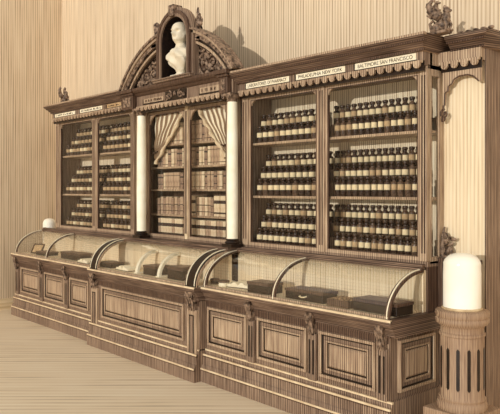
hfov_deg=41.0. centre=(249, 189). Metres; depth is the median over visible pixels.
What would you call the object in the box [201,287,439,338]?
countertop
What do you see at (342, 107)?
bottle
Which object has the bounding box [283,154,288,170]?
bottle
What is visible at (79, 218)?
bottle
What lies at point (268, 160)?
bottle
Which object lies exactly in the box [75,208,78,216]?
bottle
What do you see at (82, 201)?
bottle
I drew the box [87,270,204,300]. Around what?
countertop
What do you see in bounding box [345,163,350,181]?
bottle
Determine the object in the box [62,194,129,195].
shelf
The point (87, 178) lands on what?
bottle
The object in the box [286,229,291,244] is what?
bottle
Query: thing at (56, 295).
base cabinet
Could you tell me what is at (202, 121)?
book
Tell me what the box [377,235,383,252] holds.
bottle
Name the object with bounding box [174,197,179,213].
book
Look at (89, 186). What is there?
bottle
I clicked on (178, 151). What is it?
book
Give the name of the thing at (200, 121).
book
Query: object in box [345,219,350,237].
bottle
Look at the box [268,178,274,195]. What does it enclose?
bottle
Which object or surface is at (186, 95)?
bookcase
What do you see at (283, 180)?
bottle
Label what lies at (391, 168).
bottle
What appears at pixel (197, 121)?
book
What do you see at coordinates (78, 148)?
bottle
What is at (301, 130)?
bottle
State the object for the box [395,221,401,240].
bottle
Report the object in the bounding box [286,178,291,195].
bottle
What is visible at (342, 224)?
bottle
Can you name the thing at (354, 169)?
bottle
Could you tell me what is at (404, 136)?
shelf
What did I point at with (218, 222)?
book
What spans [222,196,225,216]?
book
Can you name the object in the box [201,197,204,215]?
book
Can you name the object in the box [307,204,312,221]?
bottle
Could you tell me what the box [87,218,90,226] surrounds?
bottle
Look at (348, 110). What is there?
bottle
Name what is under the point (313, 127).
bottle
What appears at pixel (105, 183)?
bottle
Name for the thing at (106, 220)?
bottle
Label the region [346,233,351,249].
bottle
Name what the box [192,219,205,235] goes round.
book
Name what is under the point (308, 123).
bottle
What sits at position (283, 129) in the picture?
bottle
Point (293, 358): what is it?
base cabinet
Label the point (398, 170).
bottle
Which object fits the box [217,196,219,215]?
book
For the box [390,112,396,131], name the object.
bottle
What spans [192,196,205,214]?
book
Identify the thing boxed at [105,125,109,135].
bottle
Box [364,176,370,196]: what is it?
bottle
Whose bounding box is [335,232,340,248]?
bottle
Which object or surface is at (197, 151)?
book
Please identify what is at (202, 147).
book
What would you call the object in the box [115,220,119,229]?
bottle
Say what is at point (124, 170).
bottle
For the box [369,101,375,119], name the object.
bottle
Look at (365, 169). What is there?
bottle
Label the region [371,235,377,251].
bottle
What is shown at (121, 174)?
bottle
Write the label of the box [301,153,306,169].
bottle
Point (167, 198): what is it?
book
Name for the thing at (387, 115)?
bottle
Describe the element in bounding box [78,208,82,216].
bottle
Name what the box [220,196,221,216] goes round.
book
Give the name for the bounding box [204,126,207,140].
book
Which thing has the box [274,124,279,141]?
bottle
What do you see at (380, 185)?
bottle
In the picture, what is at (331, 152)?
bottle
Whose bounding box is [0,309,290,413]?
floor
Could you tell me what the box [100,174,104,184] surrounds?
bottle
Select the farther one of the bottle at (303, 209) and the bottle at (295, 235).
the bottle at (303, 209)
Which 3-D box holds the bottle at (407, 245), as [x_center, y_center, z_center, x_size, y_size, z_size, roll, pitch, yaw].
[1.238,0.451,5.245,0.055,0.166,0.055,0,0,10]
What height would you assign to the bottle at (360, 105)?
0.166 m
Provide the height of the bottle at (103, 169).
0.155 m
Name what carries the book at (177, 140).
on the bookcase at (186, 95)
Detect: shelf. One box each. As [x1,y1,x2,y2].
[62,151,129,158]
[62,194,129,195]
[253,130,435,146]
[253,196,435,199]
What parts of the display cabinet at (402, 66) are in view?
post, sign plate, glazed door, sign plate, post, cornice, glazed door, sign plate, post, frame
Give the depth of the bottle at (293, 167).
6.28 m
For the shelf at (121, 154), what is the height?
0.022 m
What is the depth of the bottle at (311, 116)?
6.10 m
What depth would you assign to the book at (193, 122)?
7.38 m
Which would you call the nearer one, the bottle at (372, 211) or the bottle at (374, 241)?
the bottle at (374, 241)
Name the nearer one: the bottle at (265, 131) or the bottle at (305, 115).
the bottle at (305, 115)
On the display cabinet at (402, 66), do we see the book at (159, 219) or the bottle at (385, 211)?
the bottle at (385, 211)
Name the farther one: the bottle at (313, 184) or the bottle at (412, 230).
the bottle at (313, 184)
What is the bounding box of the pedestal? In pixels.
[423,306,499,413]
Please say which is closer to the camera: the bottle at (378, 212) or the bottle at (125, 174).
the bottle at (378, 212)
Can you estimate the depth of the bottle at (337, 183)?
5.76 m
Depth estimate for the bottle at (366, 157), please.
5.74 m
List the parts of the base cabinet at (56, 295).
panel moulding, panel moulding, frieze rail, panel moulding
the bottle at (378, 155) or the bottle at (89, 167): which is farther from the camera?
the bottle at (89, 167)
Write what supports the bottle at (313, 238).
on the display cabinet at (402, 66)
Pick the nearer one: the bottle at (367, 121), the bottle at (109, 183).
the bottle at (367, 121)
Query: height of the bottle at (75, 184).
0.155 m
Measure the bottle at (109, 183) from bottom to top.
0.155 m
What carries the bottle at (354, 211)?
on the display cabinet at (402, 66)
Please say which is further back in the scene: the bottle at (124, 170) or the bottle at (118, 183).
the bottle at (124, 170)
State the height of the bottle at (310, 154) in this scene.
0.166 m
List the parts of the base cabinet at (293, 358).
panel moulding, panel moulding, frieze rail, panel moulding, panel moulding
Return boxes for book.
[78,258,90,263]
[116,265,135,271]
[157,198,160,213]
[158,174,160,188]
[158,217,170,232]
[160,155,162,166]
[160,174,163,188]
[161,197,165,213]
[161,217,171,233]
[163,198,165,213]
[163,218,165,233]
[165,149,169,166]
[165,173,167,188]
[166,197,168,213]
[166,218,168,233]
[168,150,170,166]
[168,173,170,188]
[169,197,174,213]
[169,218,171,233]
[171,149,174,165]
[171,172,173,188]
[171,198,174,213]
[171,218,177,233]
[174,130,176,143]
[174,149,181,165]
[174,172,176,188]
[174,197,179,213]
[174,218,183,234]
[176,127,178,142]
[177,150,179,165]
[177,172,183,188]
[177,198,179,214]
[177,219,179,234]
[179,122,182,142]
[179,219,182,234]
[180,150,181,165]
[180,173,182,188]
[180,197,183,214]
[182,148,183,165]
[192,121,195,141]
[192,147,197,165]
[192,172,195,188]
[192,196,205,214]
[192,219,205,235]
[196,120,198,141]
[196,148,198,164]
[196,172,199,188]
[196,219,207,236]
[197,197,198,214]
[199,120,201,140]
[199,147,201,164]
[199,197,201,215]
[199,220,201,236]
[200,172,201,188]
[201,171,206,188]
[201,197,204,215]
[202,121,203,140]
[202,147,207,164]
[202,220,204,236]
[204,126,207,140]
[204,148,207,164]
[205,173,206,188]
[205,197,207,215]
[205,220,208,236]
[207,146,210,164]
[207,171,210,188]
[208,197,213,215]
[208,220,214,237]
[211,146,213,164]
[211,171,216,188]
[211,199,213,215]
[211,220,221,237]
[213,220,225,237]
[214,146,216,164]
[214,172,216,188]
[214,196,216,215]
[217,147,219,163]
[217,171,218,188]
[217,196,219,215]
[217,221,219,237]
[219,171,225,188]
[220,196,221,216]
[220,221,222,238]
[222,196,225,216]
[223,172,225,188]
[223,221,225,238]
[226,280,247,288]
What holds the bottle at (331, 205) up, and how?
on the display cabinet at (402, 66)
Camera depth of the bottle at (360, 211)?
5.78 m
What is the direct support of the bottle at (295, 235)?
on the display cabinet at (402, 66)
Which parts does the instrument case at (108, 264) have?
case lid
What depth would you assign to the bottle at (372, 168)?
5.59 m
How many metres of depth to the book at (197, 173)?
7.33 m
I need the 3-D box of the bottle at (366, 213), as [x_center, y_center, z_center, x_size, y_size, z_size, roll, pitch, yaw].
[1.003,0.211,5.753,0.055,0.166,0.055,0,0,4]
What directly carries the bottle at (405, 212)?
on the display cabinet at (402, 66)
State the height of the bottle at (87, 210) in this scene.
0.155 m
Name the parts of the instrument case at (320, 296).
case lid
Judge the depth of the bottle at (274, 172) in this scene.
6.46 m
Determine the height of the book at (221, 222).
0.206 m
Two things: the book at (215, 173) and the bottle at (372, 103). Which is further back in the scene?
the book at (215, 173)
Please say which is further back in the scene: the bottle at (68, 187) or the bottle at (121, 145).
the bottle at (68, 187)
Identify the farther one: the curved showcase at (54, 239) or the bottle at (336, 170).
the curved showcase at (54, 239)
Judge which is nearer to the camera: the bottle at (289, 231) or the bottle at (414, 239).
the bottle at (414, 239)
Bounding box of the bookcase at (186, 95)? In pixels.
[117,68,242,280]
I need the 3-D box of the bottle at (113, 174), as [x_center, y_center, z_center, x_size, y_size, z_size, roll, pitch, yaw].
[-1.797,-0.143,8.806,0.076,0.155,0.076,0,0,7]
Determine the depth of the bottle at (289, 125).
6.21 m
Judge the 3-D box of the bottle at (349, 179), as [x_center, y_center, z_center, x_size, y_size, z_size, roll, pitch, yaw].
[0.846,-0.029,5.689,0.055,0.166,0.055,0,0,2]
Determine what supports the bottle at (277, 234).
on the display cabinet at (402, 66)
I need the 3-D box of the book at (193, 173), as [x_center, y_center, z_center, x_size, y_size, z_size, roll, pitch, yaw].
[-0.578,-0.106,7.451,0.177,0.191,0.054,0,0,-41]
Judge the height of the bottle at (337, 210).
0.166 m
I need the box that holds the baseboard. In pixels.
[0,298,12,310]
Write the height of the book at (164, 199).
0.187 m
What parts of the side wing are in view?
wing panel, cornice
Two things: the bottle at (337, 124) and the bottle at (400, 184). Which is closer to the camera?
the bottle at (400, 184)
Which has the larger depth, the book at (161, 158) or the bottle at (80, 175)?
the bottle at (80, 175)
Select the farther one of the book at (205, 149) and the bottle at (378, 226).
the book at (205, 149)
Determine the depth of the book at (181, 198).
7.56 m
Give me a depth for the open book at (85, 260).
8.23 m
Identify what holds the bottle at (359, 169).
on the display cabinet at (402, 66)
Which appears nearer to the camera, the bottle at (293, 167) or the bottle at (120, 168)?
the bottle at (293, 167)
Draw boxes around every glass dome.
[42,218,55,243]
[441,253,482,311]
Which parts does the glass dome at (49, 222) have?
glass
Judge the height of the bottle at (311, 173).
0.166 m
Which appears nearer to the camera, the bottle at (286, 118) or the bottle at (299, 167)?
the bottle at (299, 167)
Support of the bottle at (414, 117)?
on the display cabinet at (402, 66)
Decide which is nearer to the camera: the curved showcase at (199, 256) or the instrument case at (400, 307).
the instrument case at (400, 307)
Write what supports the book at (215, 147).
on the bookcase at (186, 95)
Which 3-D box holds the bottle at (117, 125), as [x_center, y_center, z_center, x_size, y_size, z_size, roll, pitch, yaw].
[-1.763,-0.803,8.889,0.076,0.155,0.076,0,0,8]
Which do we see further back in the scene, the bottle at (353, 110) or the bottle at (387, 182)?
the bottle at (353, 110)
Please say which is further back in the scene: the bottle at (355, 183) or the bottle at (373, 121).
the bottle at (355, 183)
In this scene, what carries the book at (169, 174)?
on the bookcase at (186, 95)
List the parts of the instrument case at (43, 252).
case lid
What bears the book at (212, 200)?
on the bookcase at (186, 95)
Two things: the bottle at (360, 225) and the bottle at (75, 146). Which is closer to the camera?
the bottle at (360, 225)
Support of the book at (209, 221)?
on the bookcase at (186, 95)
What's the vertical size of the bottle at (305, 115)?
0.166 m
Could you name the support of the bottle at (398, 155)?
on the display cabinet at (402, 66)
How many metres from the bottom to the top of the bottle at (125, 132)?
0.155 m
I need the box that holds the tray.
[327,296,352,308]
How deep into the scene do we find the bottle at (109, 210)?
8.85 m
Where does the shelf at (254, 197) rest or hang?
attached to the display cabinet at (402, 66)
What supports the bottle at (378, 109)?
on the display cabinet at (402, 66)
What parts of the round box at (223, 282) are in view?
box lid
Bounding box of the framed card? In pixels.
[31,243,44,253]
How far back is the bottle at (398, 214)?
5.48 m
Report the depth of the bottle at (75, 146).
9.40 m
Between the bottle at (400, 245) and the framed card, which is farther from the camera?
the framed card
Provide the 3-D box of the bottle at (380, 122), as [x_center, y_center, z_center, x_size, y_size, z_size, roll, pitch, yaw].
[1.063,-0.539,5.444,0.055,0.166,0.055,0,0,-8]
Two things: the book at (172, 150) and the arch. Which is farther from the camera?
the book at (172, 150)
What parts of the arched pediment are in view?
arch moulding, niche sill, niche frame, arch moulding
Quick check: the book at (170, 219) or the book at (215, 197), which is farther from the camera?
the book at (170, 219)
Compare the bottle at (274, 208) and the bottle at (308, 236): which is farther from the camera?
the bottle at (274, 208)
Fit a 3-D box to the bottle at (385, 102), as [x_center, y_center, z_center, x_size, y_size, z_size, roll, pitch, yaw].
[1.114,-0.659,5.506,0.055,0.166,0.055,0,0,6]
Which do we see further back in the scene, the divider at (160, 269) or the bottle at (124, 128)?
the bottle at (124, 128)
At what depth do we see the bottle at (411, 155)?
5.39 m
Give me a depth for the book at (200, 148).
7.29 m
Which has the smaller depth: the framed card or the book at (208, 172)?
the book at (208, 172)
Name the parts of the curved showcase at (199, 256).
rail, curved glass, panel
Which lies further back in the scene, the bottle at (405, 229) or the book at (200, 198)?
the book at (200, 198)
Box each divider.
[134,250,157,273]
[157,252,180,276]
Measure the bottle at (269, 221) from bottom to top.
0.166 m
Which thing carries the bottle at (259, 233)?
on the display cabinet at (402, 66)
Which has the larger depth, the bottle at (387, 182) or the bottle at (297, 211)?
the bottle at (297, 211)
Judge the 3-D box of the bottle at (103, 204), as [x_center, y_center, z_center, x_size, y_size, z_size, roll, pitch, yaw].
[-1.996,0.216,9.153,0.070,0.155,0.070,0,0,-1]
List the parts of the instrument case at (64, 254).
case lid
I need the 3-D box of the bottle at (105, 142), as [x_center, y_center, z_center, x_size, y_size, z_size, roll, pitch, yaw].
[-1.892,-0.564,8.794,0.076,0.155,0.076,0,0,-6]
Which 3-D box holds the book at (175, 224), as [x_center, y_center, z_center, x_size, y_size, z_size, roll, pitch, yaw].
[-0.794,0.431,7.715,0.177,0.206,0.054,0,0,-41]
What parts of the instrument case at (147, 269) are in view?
case lid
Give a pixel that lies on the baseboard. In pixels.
(5, 304)
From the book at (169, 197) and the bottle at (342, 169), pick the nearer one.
the bottle at (342, 169)
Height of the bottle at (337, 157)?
0.166 m
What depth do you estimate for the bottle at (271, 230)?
6.39 m
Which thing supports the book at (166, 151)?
on the bookcase at (186, 95)
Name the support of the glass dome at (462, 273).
on the pedestal
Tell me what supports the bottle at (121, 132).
on the display cabinet at (94, 111)
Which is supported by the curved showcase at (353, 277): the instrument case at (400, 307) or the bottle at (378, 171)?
the instrument case at (400, 307)
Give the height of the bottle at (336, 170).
0.166 m
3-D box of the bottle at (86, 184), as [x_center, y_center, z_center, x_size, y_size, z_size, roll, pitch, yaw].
[-2.251,-0.024,9.200,0.070,0.155,0.070,0,0,6]
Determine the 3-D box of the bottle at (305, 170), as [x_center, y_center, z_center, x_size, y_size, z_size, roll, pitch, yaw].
[0.514,-0.149,6.187,0.066,0.166,0.066,0,0,-8]
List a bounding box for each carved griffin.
[58,87,68,101]
[425,0,452,35]
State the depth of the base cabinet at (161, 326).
6.86 m
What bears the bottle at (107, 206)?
on the display cabinet at (94, 111)
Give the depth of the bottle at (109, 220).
8.69 m
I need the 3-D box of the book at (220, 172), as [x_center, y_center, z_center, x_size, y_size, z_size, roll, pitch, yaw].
[-0.253,-0.106,7.085,0.175,0.191,0.049,0,0,-41]
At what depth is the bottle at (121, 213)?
8.62 m
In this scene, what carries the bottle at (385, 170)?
on the display cabinet at (402, 66)
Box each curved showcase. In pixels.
[15,227,128,266]
[90,236,236,287]
[203,247,425,319]
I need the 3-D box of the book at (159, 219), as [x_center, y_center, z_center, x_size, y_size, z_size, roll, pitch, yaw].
[-1.019,0.431,7.970,0.177,0.206,0.054,0,0,-41]
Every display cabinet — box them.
[43,89,136,235]
[229,31,449,311]
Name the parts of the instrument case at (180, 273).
case lid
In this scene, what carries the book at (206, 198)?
on the bookcase at (186, 95)
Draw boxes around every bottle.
[66,145,70,155]
[66,183,70,193]
[70,145,73,155]
[70,183,73,193]
[73,144,77,154]
[73,183,77,193]
[73,217,76,225]
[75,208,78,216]
[77,144,80,154]
[77,183,80,193]
[77,217,80,225]
[78,174,82,182]
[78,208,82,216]
[80,144,84,154]
[80,183,83,193]
[80,200,83,210]
[80,217,84,226]
[82,174,85,184]
[82,208,85,219]
[84,143,87,153]
[84,183,87,193]
[85,174,88,184]
[85,209,89,217]
[87,143,91,153]
[87,166,90,176]
[87,183,91,193]
[87,200,90,208]
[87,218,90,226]
[100,133,104,144]
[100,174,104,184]
[100,209,104,220]
[101,165,105,175]
[102,200,105,211]
[103,141,107,152]
[103,182,107,193]
[103,219,107,228]
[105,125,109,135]
[105,165,109,175]
[105,200,110,211]
[107,141,111,151]
[107,173,110,181]
[107,182,111,193]
[107,209,110,218]
[107,219,111,228]
[110,124,114,132]
[110,132,115,140]
[110,165,114,175]
[110,200,114,211]
[111,140,115,151]
[111,173,114,181]
[111,182,115,193]
[111,210,114,218]
[111,219,115,228]
[114,124,118,134]
[114,164,118,175]
[114,200,118,209]
[115,132,119,142]
[115,140,119,151]
[115,173,118,184]
[115,182,119,193]
[115,210,118,219]
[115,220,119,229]
[118,123,123,131]
[118,164,122,175]
[118,201,122,209]
[119,131,123,142]
[119,139,123,150]
[119,173,122,184]
[119,182,123,193]
[119,210,123,219]
[119,220,123,229]
[122,122,126,130]
[122,164,127,175]
[122,201,126,212]
[123,131,127,141]
[123,173,127,184]
[123,182,128,193]
[123,210,127,219]
[124,139,128,150]
[124,220,128,230]
[257,126,262,142]
[257,179,262,195]
[257,228,262,241]
[261,115,266,130]
[261,166,266,182]
[261,215,266,231]
[262,126,268,142]
[262,178,268,195]
[263,228,268,242]
[266,114,272,129]
[266,155,271,170]
[266,166,272,182]
[266,203,271,219]
[267,215,272,231]
[268,125,274,141]
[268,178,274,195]
[268,228,274,242]
[271,154,277,170]
[271,203,276,219]
[272,113,277,129]
[272,166,277,182]
[272,215,277,232]
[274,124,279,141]
[274,178,279,195]
[274,229,279,243]
[277,154,282,170]
[277,203,282,219]
[278,113,283,128]
[278,166,283,182]
[278,216,283,232]
[280,124,285,140]
[280,178,285,195]
[280,229,286,243]
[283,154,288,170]
[283,203,288,219]
[284,112,289,127]
[284,166,289,182]
[284,216,289,233]
[286,123,292,140]
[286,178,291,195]
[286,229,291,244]
[289,153,294,169]
[289,203,294,220]
[290,111,295,127]
[290,165,295,182]
[290,216,295,233]
[292,122,298,139]
[292,178,298,195]
[292,230,298,244]
[294,203,300,220]
[295,153,300,169]
[296,110,302,127]
[296,165,301,182]
[296,216,301,234]
[298,122,304,139]
[298,178,304,195]
[298,230,304,245]
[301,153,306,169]
[301,204,306,220]
[302,110,308,126]
[302,165,308,182]
[302,217,308,234]
[305,121,311,138]
[305,178,310,195]
[305,231,311,245]
[307,152,313,169]
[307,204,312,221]
[308,109,314,125]
[308,165,314,182]
[308,217,314,234]
[311,120,315,138]
[311,177,315,195]
[311,231,315,246]
[313,152,315,169]
[313,204,315,221]
[330,151,332,168]
[330,204,333,222]
[334,106,338,123]
[334,164,339,182]
[334,204,339,222]
[334,218,339,236]
[335,118,340,136]
[335,151,339,168]
[335,177,340,195]
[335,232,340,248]
[339,105,344,122]
[339,163,344,181]
[339,218,344,237]
[340,117,345,135]
[340,150,345,168]
[340,177,345,195]
[340,204,345,222]
[340,233,345,248]
[345,104,350,122]
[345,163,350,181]
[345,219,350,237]
[346,117,351,135]
[346,150,351,168]
[346,177,351,195]
[346,204,351,222]
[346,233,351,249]
[351,104,356,121]
[351,163,356,181]
[351,219,356,237]
[352,116,357,134]
[352,150,357,167]
[352,177,357,195]
[352,205,357,223]
[352,234,358,249]
[357,103,362,121]
[357,163,362,181]
[357,219,362,238]
[358,115,364,134]
[358,149,363,167]
[358,177,364,195]
[358,205,363,223]
[358,234,364,250]
[363,102,368,120]
[363,149,369,167]
[363,162,368,181]
[363,205,369,223]
[363,219,369,238]
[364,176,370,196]
[364,234,370,251]
[365,115,370,133]
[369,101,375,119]
[369,162,375,181]
[369,220,375,239]
[370,149,375,167]
[370,205,375,224]
[371,114,376,133]
[371,176,376,196]
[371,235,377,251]
[375,100,381,119]
[375,162,381,181]
[376,148,381,167]
[376,205,381,224]
[376,220,381,239]
[377,113,383,133]
[377,176,383,196]
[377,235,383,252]
[382,100,387,118]
[382,148,388,167]
[382,162,388,181]
[382,205,388,224]
[382,220,388,240]
[384,113,390,132]
[384,176,390,196]
[384,236,390,252]
[388,99,394,118]
[388,148,394,166]
[388,205,394,225]
[388,220,394,240]
[389,161,394,181]
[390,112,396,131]
[390,176,396,196]
[391,236,396,253]
[395,98,401,117]
[395,147,401,166]
[395,161,401,181]
[395,206,401,225]
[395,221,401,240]
[397,111,403,131]
[397,176,403,196]
[397,236,403,253]
[402,97,408,117]
[402,147,407,166]
[402,161,408,181]
[402,206,408,225]
[402,221,408,241]
[404,110,411,130]
[404,237,410,254]
[405,176,410,196]
[408,146,414,166]
[408,206,414,226]
[409,96,415,116]
[409,161,415,181]
[409,221,415,241]
[411,176,416,196]
[411,237,416,255]
[412,110,416,130]
[415,146,416,166]
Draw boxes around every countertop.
[11,254,88,275]
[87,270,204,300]
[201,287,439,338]
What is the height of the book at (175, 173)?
0.191 m
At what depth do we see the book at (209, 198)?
7.19 m
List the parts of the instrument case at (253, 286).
case lid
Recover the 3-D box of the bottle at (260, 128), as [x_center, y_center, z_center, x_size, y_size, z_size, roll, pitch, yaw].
[0.101,-0.539,6.534,0.066,0.166,0.066,0,0,12]
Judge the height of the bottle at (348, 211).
0.166 m
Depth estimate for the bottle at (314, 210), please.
6.17 m
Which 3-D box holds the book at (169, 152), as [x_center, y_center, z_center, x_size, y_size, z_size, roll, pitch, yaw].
[-0.877,-0.364,7.792,0.177,0.187,0.054,0,0,-41]
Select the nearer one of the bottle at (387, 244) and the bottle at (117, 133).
the bottle at (387, 244)
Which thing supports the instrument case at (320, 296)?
on the curved showcase at (353, 277)
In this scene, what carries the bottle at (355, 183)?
on the display cabinet at (402, 66)
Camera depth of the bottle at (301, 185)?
6.09 m
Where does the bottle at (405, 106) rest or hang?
on the display cabinet at (402, 66)
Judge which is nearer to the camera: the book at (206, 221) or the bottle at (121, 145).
the book at (206, 221)
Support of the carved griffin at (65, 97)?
on the display cabinet at (94, 111)
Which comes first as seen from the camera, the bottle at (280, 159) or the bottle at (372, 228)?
the bottle at (372, 228)
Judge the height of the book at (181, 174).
0.178 m
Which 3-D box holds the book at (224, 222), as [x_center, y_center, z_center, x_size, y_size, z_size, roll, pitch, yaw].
[-0.215,0.431,7.050,0.175,0.206,0.049,0,0,-41]
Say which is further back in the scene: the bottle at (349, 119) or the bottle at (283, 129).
the bottle at (283, 129)
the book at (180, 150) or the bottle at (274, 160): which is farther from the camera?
the book at (180, 150)
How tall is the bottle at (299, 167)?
0.166 m
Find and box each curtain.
[152,112,182,164]
[198,106,225,158]
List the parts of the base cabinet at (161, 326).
panel moulding, frieze rail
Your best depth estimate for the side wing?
4.95 m
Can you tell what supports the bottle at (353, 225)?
on the display cabinet at (402, 66)
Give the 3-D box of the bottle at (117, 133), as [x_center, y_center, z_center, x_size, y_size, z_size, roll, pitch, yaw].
[-1.728,-0.683,8.728,0.076,0.155,0.076,0,0,15]
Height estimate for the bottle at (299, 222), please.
0.166 m
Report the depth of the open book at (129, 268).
7.46 m
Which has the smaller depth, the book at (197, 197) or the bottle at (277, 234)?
the bottle at (277, 234)
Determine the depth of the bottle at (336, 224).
5.88 m
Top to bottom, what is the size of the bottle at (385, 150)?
0.166 m
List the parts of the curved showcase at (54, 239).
curved glass, rail, panel, curved glass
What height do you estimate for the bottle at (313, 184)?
0.166 m
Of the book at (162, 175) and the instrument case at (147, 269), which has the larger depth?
the book at (162, 175)
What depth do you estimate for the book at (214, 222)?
7.10 m
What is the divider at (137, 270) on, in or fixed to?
on the curved showcase at (199, 256)
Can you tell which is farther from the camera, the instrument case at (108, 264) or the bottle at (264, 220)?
the instrument case at (108, 264)
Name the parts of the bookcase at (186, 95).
post, sign plate, glazed door, entablature cornice, post, shelf, shelf, shelf, shelf, glazed door, sign plate, post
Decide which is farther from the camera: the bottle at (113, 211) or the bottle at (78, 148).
the bottle at (78, 148)
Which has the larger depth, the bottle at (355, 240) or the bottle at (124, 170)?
the bottle at (124, 170)
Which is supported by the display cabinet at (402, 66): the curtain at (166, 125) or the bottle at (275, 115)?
the bottle at (275, 115)
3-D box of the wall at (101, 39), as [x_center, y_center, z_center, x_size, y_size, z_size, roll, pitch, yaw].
[1.631,-1.000,5.559,0.200,5.600,14.180,0,0,-41]
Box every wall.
[0,0,61,298]
[62,0,499,99]
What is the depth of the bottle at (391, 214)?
5.54 m
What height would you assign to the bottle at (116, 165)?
0.155 m
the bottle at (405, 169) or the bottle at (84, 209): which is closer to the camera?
the bottle at (405, 169)
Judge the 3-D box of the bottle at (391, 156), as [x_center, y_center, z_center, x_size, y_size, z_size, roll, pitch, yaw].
[1.178,-0.269,5.554,0.055,0.166,0.055,0,0,15]
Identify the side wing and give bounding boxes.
[438,25,499,406]
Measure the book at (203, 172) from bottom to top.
0.191 m
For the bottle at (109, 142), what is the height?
0.155 m
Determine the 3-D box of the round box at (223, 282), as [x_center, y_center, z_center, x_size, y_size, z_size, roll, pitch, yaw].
[-0.245,0.875,6.295,0.105,0.055,0.105,0,0,-41]
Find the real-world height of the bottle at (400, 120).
0.166 m
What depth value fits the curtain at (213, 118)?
6.99 m
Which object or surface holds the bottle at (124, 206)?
on the display cabinet at (94, 111)
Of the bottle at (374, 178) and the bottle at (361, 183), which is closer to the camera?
the bottle at (374, 178)
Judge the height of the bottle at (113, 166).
0.155 m
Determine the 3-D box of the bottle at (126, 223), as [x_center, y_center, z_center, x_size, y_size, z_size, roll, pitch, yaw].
[-1.550,0.457,8.406,0.076,0.155,0.076,0,0,-2]
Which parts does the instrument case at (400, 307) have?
case lid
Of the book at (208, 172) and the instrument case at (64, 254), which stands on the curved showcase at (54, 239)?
the instrument case at (64, 254)
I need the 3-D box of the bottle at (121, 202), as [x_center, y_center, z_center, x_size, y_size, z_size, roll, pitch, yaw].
[-1.695,0.216,8.812,0.076,0.155,0.076,0,0,-2]
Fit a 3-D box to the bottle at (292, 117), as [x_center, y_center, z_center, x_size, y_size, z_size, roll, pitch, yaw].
[0.407,-0.659,6.308,0.066,0.166,0.066,0,0,4]
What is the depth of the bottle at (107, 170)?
9.05 m
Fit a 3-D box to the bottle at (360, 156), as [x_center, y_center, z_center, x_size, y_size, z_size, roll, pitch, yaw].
[0.961,-0.269,5.801,0.055,0.166,0.055,0,0,1]
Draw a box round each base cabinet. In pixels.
[11,253,90,340]
[87,268,206,382]
[200,287,439,413]
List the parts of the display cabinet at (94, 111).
post, sign plate, glazed door, cornice, sign plate, post, glazed door, sign plate, post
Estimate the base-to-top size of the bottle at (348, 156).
0.166 m
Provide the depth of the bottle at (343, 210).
5.93 m
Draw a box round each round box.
[210,278,219,283]
[218,279,229,286]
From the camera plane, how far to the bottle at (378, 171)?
5.54 m
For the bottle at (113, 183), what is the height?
0.155 m
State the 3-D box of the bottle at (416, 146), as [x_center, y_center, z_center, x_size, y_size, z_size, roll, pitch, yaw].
[1.352,-0.269,5.357,0.055,0.166,0.055,0,0,10]
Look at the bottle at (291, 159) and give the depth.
6.41 m
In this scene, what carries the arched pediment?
on the bookcase at (186, 95)
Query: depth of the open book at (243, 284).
6.16 m
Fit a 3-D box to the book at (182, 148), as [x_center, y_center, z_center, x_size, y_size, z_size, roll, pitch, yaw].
[-0.691,-0.371,7.579,0.177,0.201,0.054,0,0,-41]
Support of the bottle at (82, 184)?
on the display cabinet at (94, 111)
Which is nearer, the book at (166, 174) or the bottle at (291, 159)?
the bottle at (291, 159)
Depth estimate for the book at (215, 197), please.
7.10 m
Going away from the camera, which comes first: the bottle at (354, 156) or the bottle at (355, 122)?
the bottle at (355, 122)
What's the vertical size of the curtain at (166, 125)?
0.580 m
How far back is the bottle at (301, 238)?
6.09 m
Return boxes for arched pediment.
[118,4,243,90]
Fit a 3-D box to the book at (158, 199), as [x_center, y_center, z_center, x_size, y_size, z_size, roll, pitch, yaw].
[-1.028,0.186,7.962,0.177,0.187,0.054,0,0,-41]
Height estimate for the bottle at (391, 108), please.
0.166 m
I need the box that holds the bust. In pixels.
[166,22,185,75]
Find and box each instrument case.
[36,250,58,255]
[60,251,91,260]
[100,260,124,267]
[143,264,168,275]
[167,264,189,280]
[247,279,282,294]
[285,286,337,303]
[352,295,413,316]
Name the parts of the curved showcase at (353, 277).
curved glass, rail, panel, curved glass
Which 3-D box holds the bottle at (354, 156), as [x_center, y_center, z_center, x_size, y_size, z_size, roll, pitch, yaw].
[0.915,-0.269,5.852,0.055,0.166,0.055,0,0,-1]
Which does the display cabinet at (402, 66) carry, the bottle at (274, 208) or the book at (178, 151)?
the bottle at (274, 208)
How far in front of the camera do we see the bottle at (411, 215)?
5.39 m
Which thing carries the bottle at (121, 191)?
on the display cabinet at (94, 111)
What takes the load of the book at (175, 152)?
on the bookcase at (186, 95)
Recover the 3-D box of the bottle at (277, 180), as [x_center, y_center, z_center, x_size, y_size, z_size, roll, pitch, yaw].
[0.259,-0.029,6.354,0.066,0.166,0.066,0,0,16]
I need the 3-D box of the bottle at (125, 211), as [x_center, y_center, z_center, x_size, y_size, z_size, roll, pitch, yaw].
[-1.591,0.337,8.573,0.076,0.155,0.076,0,0,-3]
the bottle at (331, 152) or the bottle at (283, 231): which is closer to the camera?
the bottle at (331, 152)

